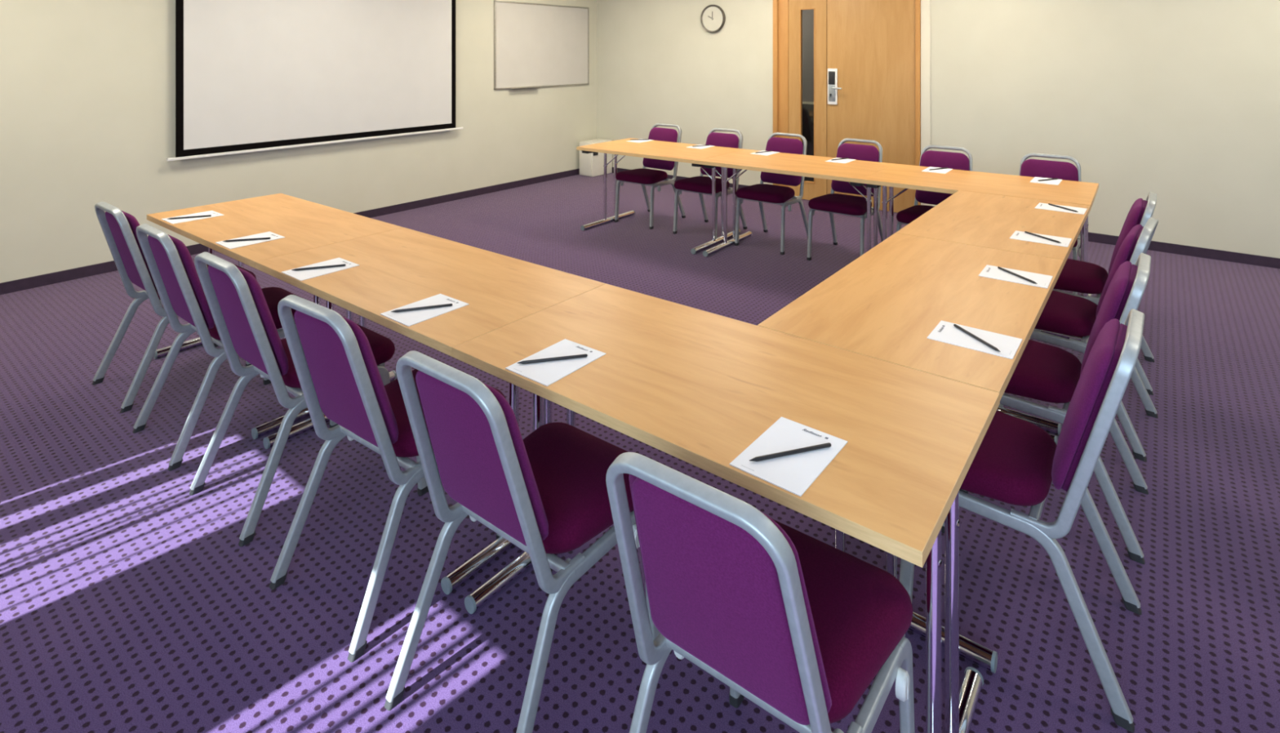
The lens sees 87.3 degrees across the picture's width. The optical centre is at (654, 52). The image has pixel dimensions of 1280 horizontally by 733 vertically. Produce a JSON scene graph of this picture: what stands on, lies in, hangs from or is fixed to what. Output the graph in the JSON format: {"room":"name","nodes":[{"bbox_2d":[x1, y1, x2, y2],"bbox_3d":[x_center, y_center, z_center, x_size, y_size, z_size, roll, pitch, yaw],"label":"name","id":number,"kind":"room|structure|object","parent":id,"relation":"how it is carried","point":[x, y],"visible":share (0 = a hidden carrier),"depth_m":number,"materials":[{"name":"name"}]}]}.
{"room":"conference room","nodes":[
{"label":"conference room","id":0,"kind":"room"},
{"bbox_2d":[0,0,596,283],"bbox_3d":[-3.231,0.226,5.981,0.120,2.750,8.151,0,0,37],"label":"wall","id":1,"kind":"structure","parent":0,"point":[87,87],"depth_m":5.08,"materials":[{"name":"beige paint"}]},
{"bbox_2d":[0,168,579,294],"bbox_3d":[-3.178,1.563,5.941,0.014,0.075,7.911,0,0,37],"label":"baseboard","id":2,"kind":"structure","parent":1,"relation":"attached to","point":[38,281],"depth_m":6.43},
{"bbox_2d":[166,0,462,161],"bbox_3d":[-2.906,-0.113,6.198,0.125,1.892,2.950,0,0,37],"label":"projection screen","id":3,"kind":"object","parent":1,"relation":"attached to","point":[251,75],"visible":1,"depth_m":5.97,"materials":[{"name":"white fabric"}]},
{"bbox_2d":[493,0,589,89],"bbox_3d":[-1.348,-0.082,8.305,0.061,1.030,1.580,0,0,37],"label":"whiteboard","id":4,"kind":"object","parent":1,"relation":"attached to","point":[536,46],"visible":1,"depth_m":8.25,"materials":[{"name":"ceramic"}]},
{"bbox_2d":[509,86,540,89],"bbox_3d":[-1.555,0.426,8.023,0.050,0.014,0.440,0,0,37],"label":"tray","id":5,"kind":"object","parent":4,"relation":"on","point":[510,87],"depth_m":7.98,"materials":[{"name":"metal"}]},
{"bbox_2d":[0,173,1279,732],"bbox_3d":[0.479,1.651,3.158,9.445,0.100,8.151,0,0,37],"label":"floor","id":6,"kind":"structure","parent":0,"point":[131,602],"depth_m":2.13,"materials":[{"name":"purple carpet"}]},
{"bbox_2d":[91,201,256,413],"bbox_3d":[-2.375,1.154,3.335,0.466,0.893,0.590,0,0,37],"label":"chair","id":7,"kind":"object","parent":6,"relation":"on","point":[118,227],"visible":0.5,"depth_m":3.14,"materials":[{"name":"silver metal"}]},
{"bbox_2d":[132,223,299,471],"bbox_3d":[-1.859,1.154,2.923,0.466,0.893,0.590,0,0,37],"label":"chair","id":8,"kind":"object","parent":6,"relation":"on","point":[171,264],"visible":0.66,"depth_m":2.73,"materials":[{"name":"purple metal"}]},
{"bbox_2d":[146,193,403,439],"bbox_3d":[-1.944,1.226,3.390,1.307,0.750,0.671,0,0,37],"label":"folding table","id":9,"kind":"object","parent":6,"relation":"on","point":[304,224],"visible":0.53,"depth_m":3.28,"materials":[{"name":"brown wood"}]},
{"bbox_2d":[161,210,224,224],"bbox_3d":[-2.382,0.849,3.459,0.160,0.003,0.228,0,0,37],"label":"notepad","id":10,"kind":"object","parent":9,"relation":"on","point":[214,214],"visible":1,"depth_m":3.44,"materials":[{"name":"grey paper"}]},
{"bbox_2d":[168,214,211,219],"bbox_3d":[-2.383,0.844,3.432,0.192,0.008,0.009,0,0,-21],"label":"pencil","id":11,"kind":"object","parent":10,"relation":"on","point":[174,218],"visible":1,"depth_m":3.43,"materials":[{"name":"black paint"}]},
{"bbox_2d":[215,231,284,248],"bbox_3d":[-1.831,0.849,3.037,0.160,0.003,0.228,0,0,37],"label":"notepad","id":12,"kind":"object","parent":9,"relation":"on","point":[230,245],"visible":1,"depth_m":3.01,"materials":[{"name":"grey paper"}]},
{"bbox_2d":[222,237,271,241],"bbox_3d":[-1.839,0.844,3.020,0.192,0.008,0.009,0,0,-15],"label":"pencil","id":13,"kind":"object","parent":12,"relation":"on","point":[260,238],"visible":1,"depth_m":3.02,"materials":[{"name":"black paint"}]},
{"bbox_2d":[189,252,395,546],"bbox_3d":[-1.346,1.154,2.530,0.466,0.893,0.590,0,0,37],"label":"chair","id":14,"kind":"object","parent":6,"relation":"on","point":[244,322],"visible":0.77,"depth_m":2.35,"materials":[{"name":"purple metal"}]},
{"bbox_2d":[269,294,505,662],"bbox_3d":[-0.815,1.154,2.118,0.466,0.893,0.590,0,0,35],"label":"chair","id":15,"kind":"object","parent":6,"relation":"on","point":[337,371],"visible":0.66,"depth_m":1.93,"materials":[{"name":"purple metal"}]},
{"bbox_2d":[254,227,605,595],"bbox_3d":[-0.903,1.226,2.597,1.307,0.750,0.671,0,0,37],"label":"folding table","id":16,"kind":"object","parent":6,"relation":"on","point":[397,268],"visible":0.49,"depth_m":2.46,"materials":[{"name":"brown wood"}]},
{"bbox_2d":[281,257,359,280],"bbox_3d":[-1.312,0.849,2.634,0.160,0.003,0.228,0,0,37],"label":"notepad","id":17,"kind":"object","parent":16,"relation":"on","point":[301,275],"visible":1,"depth_m":2.62,"materials":[{"name":"grey paper"}]},
{"bbox_2d":[292,264,346,271],"bbox_3d":[-1.318,0.844,2.629,0.192,0.008,0.008,0,0,-19],"label":"pencil","id":18,"kind":"object","parent":17,"relation":"on","point":[336,265],"visible":1,"depth_m":2.63,"materials":[{"name":"black paint"}]},
{"bbox_2d":[380,293,469,326],"bbox_3d":[-0.760,0.849,2.219,0.160,0.003,0.228,0,0,37],"label":"notepad","id":19,"kind":"object","parent":16,"relation":"on","point":[408,318],"visible":1,"depth_m":2.20,"materials":[{"name":"grey paper"}]},
{"bbox_2d":[391,303,452,312],"bbox_3d":[-0.768,0.844,2.212,0.192,0.008,0.009,0,0,-19],"label":"pencil","id":20,"kind":"object","parent":19,"relation":"on","point":[446,304],"visible":1,"depth_m":2.21,"materials":[{"name":"black paint"}]},
{"bbox_2d":[384,351,659,732],"bbox_3d":[-0.318,1.154,1.739,0.466,0.893,0.590,0,0,37],"label":"chair","id":21,"kind":"object","parent":6,"relation":"on","point":[544,492],"visible":0.87,"depth_m":1.61,"materials":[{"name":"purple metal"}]},
{"bbox_2d":[579,138,612,177],"bbox_3d":[-0.780,1.379,8.801,0.245,0.436,0.403,0,0,37],"label":"trash can","id":22,"kind":"object","parent":6,"relation":"on","point":[591,164],"visible":0.62,"depth_m":8.67,"materials":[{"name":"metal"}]},
{"bbox_2d":[614,123,685,229],"bbox_3d":[-0.048,1.154,6.411,0.466,0.893,0.590,0,0,37],"label":"chair","id":23,"kind":"object","parent":6,"relation":"on","point":[643,176],"visible":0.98,"depth_m":6.37,"materials":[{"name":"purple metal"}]},
{"bbox_2d":[576,137,743,253],"bbox_3d":[0.043,1.226,5.966,1.296,0.750,0.774,0,0,36],"label":"folding table","id":24,"kind":"object","parent":6,"relation":"on","point":[654,149],"visible":0.79,"depth_m":5.86,"materials":[{"name":"brown wood"}]},
{"bbox_2d":[626,138,652,142],"bbox_3d":[-0.144,0.849,6.447,0.160,0.003,0.228,0,0,37],"label":"notepad","id":25,"kind":"object","parent":24,"relation":"on","point":[635,141],"visible":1,"depth_m":6.44,"materials":[{"name":"grey paper"}]},
{"bbox_2d":[686,144,713,149],"bbox_3d":[0.411,0.849,6.037,0.160,0.003,0.228,0,0,37],"label":"notepad","id":26,"kind":"object","parent":24,"relation":"on","point":[708,146],"visible":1,"depth_m":6.00,"materials":[{"name":"grey paper"}]},
{"bbox_2d":[672,128,746,238],"bbox_3d":[0.493,1.154,5.999,0.466,0.893,0.590,0,0,37],"label":"chair","id":27,"kind":"object","parent":6,"relation":"on","point":[701,184],"visible":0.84,"depth_m":6.00,"materials":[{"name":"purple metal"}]},
{"bbox_2d":[452,284,999,732],"bbox_3d":[0.138,1.226,1.805,1.307,0.750,0.671,0,0,37],"label":"folding table","id":28,"kind":"object","parent":6,"relation":"on","point":[696,387],"visible":0.78,"depth_m":1.62,"materials":[{"name":"brown wood"}]},
{"bbox_2d":[505,338,605,386],"bbox_3d":[-0.270,0.849,1.847,0.160,0.003,0.228,0,0,37],"label":"notepad","id":29,"kind":"object","parent":28,"relation":"on","point":[545,373],"visible":1,"depth_m":1.83,"materials":[{"name":"grey paper"}]},
{"bbox_2d":[517,354,587,364],"bbox_3d":[-0.281,0.844,1.844,0.192,0.008,0.009,0,0,-14],"label":"pencil","id":30,"kind":"object","parent":29,"relation":"on","point":[579,356],"visible":1,"depth_m":1.84,"materials":[{"name":"black paint"}]},
{"bbox_2d":[728,416,847,496],"bbox_3d":[0.287,0.849,1.423,0.160,0.003,0.228,0,0,38],"label":"notepad","id":31,"kind":"object","parent":28,"relation":"on","point":[794,473],"visible":1,"depth_m":1.41,"materials":[{"name":"white paper"}]},
{"bbox_2d":[749,442,831,461],"bbox_3d":[0.287,0.844,1.414,0.192,0.008,0.009,0,0,-17],"label":"pencil","id":32,"kind":"object","parent":31,"relation":"on","point":[828,444],"visible":1,"depth_m":1.41,"materials":[{"name":"black paint"}]},
{"bbox_2d":[605,452,915,732],"bbox_3d":[0.219,1.154,1.333,0.466,0.893,0.590,0,0,37],"label":"chair","id":33,"kind":"object","parent":6,"relation":"on","point":[797,625],"visible":1,"depth_m":1.20,"materials":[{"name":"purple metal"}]},
{"bbox_2d":[734,132,808,254],"bbox_3d":[0.995,1.154,5.642,0.466,0.893,0.590,0,0,37],"label":"chair","id":34,"kind":"object","parent":6,"relation":"on","point":[761,193],"visible":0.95,"depth_m":5.62,"materials":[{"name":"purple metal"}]},
{"bbox_2d":[697,149,894,257],"bbox_3d":[1.088,1.226,5.197,1.296,0.750,0.774,0,0,36],"label":"folding table","id":35,"kind":"object","parent":6,"relation":"on","point":[807,166],"visible":0.73,"depth_m":5.09,"materials":[{"name":"brown wood"}]},
{"bbox_2d":[750,150,779,155],"bbox_3d":[0.927,0.849,5.657,0.160,0.003,0.228,0,0,37],"label":"notepad","id":36,"kind":"object","parent":35,"relation":"on","point":[766,153],"visible":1,"depth_m":5.62,"materials":[{"name":"grey paper"}]},
{"bbox_2d":[825,157,855,163],"bbox_3d":[1.458,0.849,5.265,0.160,0.003,0.228,0,0,37],"label":"notepad","id":37,"kind":"object","parent":35,"relation":"on","point":[842,161],"visible":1,"depth_m":5.23,"materials":[{"name":"grey paper"}]},
{"bbox_2d":[806,138,882,260],"bbox_3d":[1.507,1.154,5.246,0.466,0.893,0.590,0,0,38],"label":"chair","id":38,"kind":"object","parent":6,"relation":"on","point":[836,203],"visible":0.76,"depth_m":5.23,"materials":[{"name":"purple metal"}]},
{"bbox_2d":[757,232,1063,673],"bbox_3d":[0.998,1.226,2.421,0.682,0.750,1.344,0,0,37],"label":"folding table","id":39,"kind":"object","parent":6,"relation":"on","point":[885,304],"visible":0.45,"depth_m":2.23,"materials":[{"name":"brown wood"}]},
{"bbox_2d":[926,320,1022,359],"bbox_3d":[0.948,0.849,1.990,0.228,0.003,0.160,0,0,37],"label":"notepad","id":40,"kind":"object","parent":39,"relation":"on","point":[944,331],"visible":1,"depth_m":1.98,"materials":[{"name":"grey paper"}]},
{"bbox_2d":[953,324,999,351],"bbox_3d":[0.950,0.844,1.983,0.009,0.008,0.192,0,0,-14],"label":"pencil","id":41,"kind":"object","parent":40,"relation":"on","point":[981,340],"visible":1,"depth_m":1.98,"materials":[{"name":"black paint"}]},
{"bbox_2d":[978,264,1053,288],"bbox_3d":[1.369,0.849,2.547,0.228,0.003,0.160,0,0,37],"label":"notepad","id":42,"kind":"object","parent":39,"relation":"on","point":[1043,281],"visible":1,"depth_m":2.54,"materials":[{"name":"grey paper"}]},
{"bbox_2d":[997,266,1037,284],"bbox_3d":[1.371,0.844,2.538,0.009,0.008,0.192,0,0,-14],"label":"pencil","id":43,"kind":"object","parent":42,"relation":"on","point":[999,268],"visible":1,"depth_m":2.53,"materials":[{"name":"black paint"}]},
{"bbox_2d":[896,145,972,231],"bbox_3d":[2.038,1.154,4.842,0.466,0.893,0.590,0,0,37],"label":"chair","id":44,"kind":"object","parent":6,"relation":"on","point":[955,161],"visible":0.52,"depth_m":4.96,"materials":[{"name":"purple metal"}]},
{"bbox_2d":[860,164,1098,296],"bbox_3d":[2.132,1.226,4.428,1.296,0.750,0.774,0,0,36],"label":"folding table","id":45,"kind":"object","parent":6,"relation":"on","point":[906,177],"visible":0.62,"depth_m":4.33,"materials":[{"name":"brown wood"}]},
{"bbox_2d":[921,166,952,173],"bbox_3d":[2.037,0.849,4.837,0.160,0.003,0.228,0,0,36],"label":"notepad","id":46,"kind":"object","parent":45,"relation":"on","point":[940,171],"visible":1,"depth_m":4.80,"materials":[{"name":"grey paper"}]},
{"bbox_2d":[928,167,947,170],"bbox_3d":[2.051,0.844,4.858,0.192,0.008,0.008,0,0,-24],"label":"pencil","id":47,"kind":"object","parent":46,"relation":"on","point":[944,167],"visible":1,"depth_m":4.86,"materials":[{"name":"black paint"}]},
{"bbox_2d":[1030,177,1062,185],"bbox_3d":[2.586,0.849,4.432,0.160,0.003,0.228,0,0,37],"label":"notepad","id":48,"kind":"object","parent":45,"relation":"on","point":[1055,182],"visible":1,"depth_m":4.40,"materials":[{"name":"grey paper"}]},
{"bbox_2d":[1037,177,1057,181],"bbox_3d":[2.603,0.844,4.445,0.192,0.008,0.008,0,0,-22],"label":"pencil","id":49,"kind":"object","parent":48,"relation":"on","point":[1055,178],"visible":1,"depth_m":4.44,"materials":[{"name":"black paint"}]},
{"bbox_2d":[896,190,1090,435],"bbox_3d":[1.776,1.226,3.444,0.682,0.750,1.222,0,0,37],"label":"folding table","id":50,"kind":"object","parent":6,"relation":"on","point":[987,220],"visible":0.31,"depth_m":3.31,"materials":[{"name":"brown wood"}]},
{"bbox_2d":[1009,231,1071,247],"bbox_3d":[1.760,0.849,3.059,0.228,0.003,0.160,0,0,37],"label":"notepad","id":51,"kind":"object","parent":50,"relation":"on","point":[1018,235],"visible":1,"depth_m":3.05,"materials":[{"name":"grey paper"}]},
{"bbox_2d":[1024,231,1061,243],"bbox_3d":[1.769,0.844,3.061,0.009,0.008,0.192,0,0,-18],"label":"pencil","id":52,"kind":"object","parent":51,"relation":"on","point":[1028,233],"visible":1,"depth_m":3.06,"materials":[{"name":"black paint"}]},
{"bbox_2d":[1034,202,1087,214],"bbox_3d":[2.209,0.849,3.650,0.228,0.003,0.160,0,0,38],"label":"notepad","id":53,"kind":"object","parent":50,"relation":"on","point":[1040,206],"visible":1,"depth_m":3.64,"materials":[{"name":"grey paper"}]},
{"bbox_2d":[1048,203,1078,212],"bbox_3d":[2.216,0.844,3.641,0.009,0.008,0.192,0,0,-15],"label":"pencil","id":54,"kind":"object","parent":53,"relation":"on","point":[1048,203],"visible":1,"depth_m":3.64,"materials":[{"name":"black paint"}]},
{"bbox_2d":[899,308,1144,732],"bbox_3d":[1.037,1.154,1.926,0.590,0.893,0.466,0,0,38],"label":"chair","id":55,"kind":"object","parent":6,"relation":"on","point":[1016,462],"visible":0.68,"depth_m":1.73,"materials":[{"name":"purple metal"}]},
{"bbox_2d":[1018,153,1081,294],"bbox_3d":[2.571,1.154,4.437,0.466,0.893,0.590,0,0,39],"label":"chair","id":56,"kind":"object","parent":6,"relation":"on","point":[1064,171],"visible":0.31,"depth_m":4.57,"materials":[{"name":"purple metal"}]},
{"bbox_2d":[959,253,1151,564],"bbox_3d":[1.439,1.154,2.444,0.590,0.893,0.466,0,0,38],"label":"chair","id":57,"kind":"object","parent":6,"relation":"on","point":[1044,372],"visible":0.44,"depth_m":2.30,"materials":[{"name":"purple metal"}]},
{"bbox_2d":[999,217,1158,461],"bbox_3d":[1.855,1.154,2.976,0.590,0.893,0.466,0,0,42],"label":"chair","id":58,"kind":"object","parent":6,"relation":"on","point":[1064,313],"visible":0.4,"depth_m":2.83,"materials":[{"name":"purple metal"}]},
{"bbox_2d":[1029,191,1156,395],"bbox_3d":[2.233,1.154,3.477,0.590,0.893,0.466,0,0,37],"label":"chair","id":59,"kind":"object","parent":6,"relation":"on","point":[1077,276],"visible":0.37,"depth_m":3.34,"materials":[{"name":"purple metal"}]},
{"bbox_2d":[596,0,1279,257],"bbox_3d":[2.911,0.226,6.353,9.205,2.750,0.120,0,0,37],"label":"wall","id":60,"kind":"structure","parent":0,"point":[1178,101],"depth_m":5.74,"materials":[{"name":"beige paint"}]},
{"bbox_2d":[700,4,725,32],"bbox_3d":[0.684,-0.399,7.949,0.336,0.336,0.038,0,0,37],"label":"wall clock","id":61,"kind":"object","parent":60,"relation":"attached to","point":[713,18],"visible":1,"depth_m":7.94,"materials":[{"name":"silver metal"}]},
{"bbox_2d":[773,0,920,213],"bbox_3d":[1.973,0.421,7.029,1.586,2.360,0.181,0,0,37],"label":"door","id":62,"kind":"structure","parent":60,"relation":"in","point":[842,69],"depth_m":6.97,"materials":[{"name":"brown wood"}]},
{"bbox_2d":[920,0,930,205],"bbox_3d":[2.620,0.226,6.493,0.088,2.750,0.013,0,0,37],"label":"trim","id":63,"kind":"structure","parent":60,"relation":"attached to","point":[925,4],"depth_m":6.49,"materials":[{"name":"beige paint"}]},
{"bbox_2d":[612,167,1279,268],"bbox_3d":[2.871,1.563,6.300,9.177,0.075,0.014,0,0,37],"label":"baseboard","id":64,"kind":"structure","parent":60,"relation":"attached to","point":[1248,259],"depth_m":5.25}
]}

